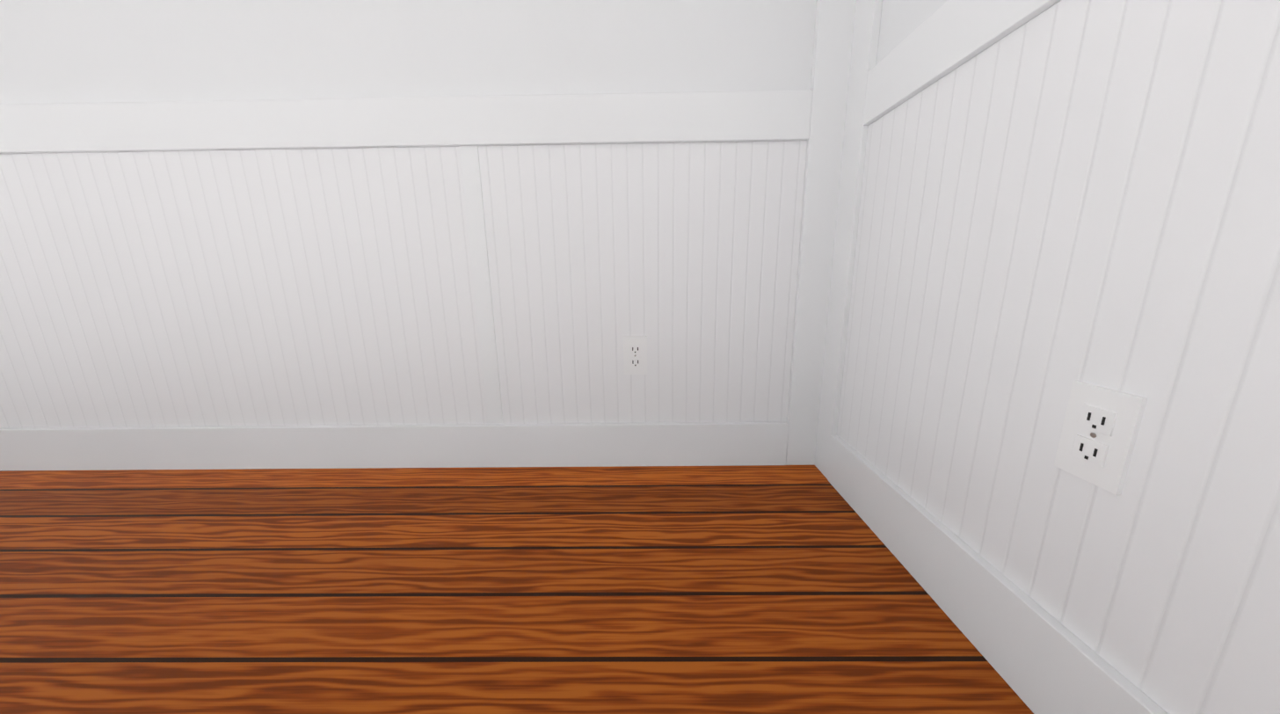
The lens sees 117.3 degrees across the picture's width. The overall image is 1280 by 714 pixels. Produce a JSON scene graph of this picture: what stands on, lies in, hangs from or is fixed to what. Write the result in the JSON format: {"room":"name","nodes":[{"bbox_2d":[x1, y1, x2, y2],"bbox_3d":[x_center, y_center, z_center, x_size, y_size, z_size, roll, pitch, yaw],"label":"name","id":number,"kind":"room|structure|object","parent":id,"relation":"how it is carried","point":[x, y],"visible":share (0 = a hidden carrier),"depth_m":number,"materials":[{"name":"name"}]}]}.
{"room":"empty room","nodes":[
{"label":"empty room","id":0,"kind":"room"},
{"bbox_2d":[0,0,816,104],"bbox_3d":[-1.593,-0.855,1.095,4.650,2.440,0.180,-1,12,1],"label":"wall","id":1,"kind":"structure","parent":0,"point":[79,51],"depth_m":1.01,"materials":[{"name":"white paint"}]},
{"bbox_2d":[0,0,856,470],"bbox_3d":[-1.135,-0.838,0.992,3.370,2.440,0.020,-1,12,1],"label":"wainscoting","id":2,"kind":"structure","parent":1,"relation":"attached to","point":[415,281],"depth_m":1.12,"materials":[{"name":"white wood"}]},
{"bbox_2d":[623,335,647,374],"bbox_3d":[-0.014,-0.004,1.164,0.070,0.116,0.008,-1,12,1],"label":"electrical outlet","id":3,"kind":"object","parent":1,"relation":"attached to","point":[635,353],"visible":1,"depth_m":1.16,"materials":[{"name":"white plastic"}]},
{"bbox_2d":[0,465,1033,713],"bbox_3d":[-5.392,0.551,0.877,12.270,0.120,8.130,-1,12,1],"label":"floor","id":4,"kind":"structure","parent":0,"point":[666,590],"depth_m":0.74,"materials":[{"name":"brown wood"}]},
{"bbox_2d":[876,0,947,64],"bbox_3d":[0.621,-0.397,-1.139,0.180,2.440,4.340,-1,12,1],"label":"wall","id":5,"kind":"structure","parent":0,"point":[901,21],"depth_m":0.83,"materials":[{"name":"white paint"}]},
{"bbox_2d":[814,0,1279,713],"bbox_3d":[0.521,-0.396,-1.138,0.020,2.440,4.340,-1,12,1],"label":"wainscoting","id":6,"kind":"structure","parent":5,"relation":"attached to","point":[1043,206],"depth_m":0.49,"materials":[{"name":"white wood"}]},
{"bbox_2d":[1054,380,1147,494],"bbox_3d":[0.546,0.094,0.468,0.008,0.116,0.070,-1,12,1],"label":"outlet","id":7,"kind":"object","parent":5,"relation":"attached to","point":[1099,433],"visible":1,"depth_m":0.46,"materials":[{"name":"white plastic"}]}
]}

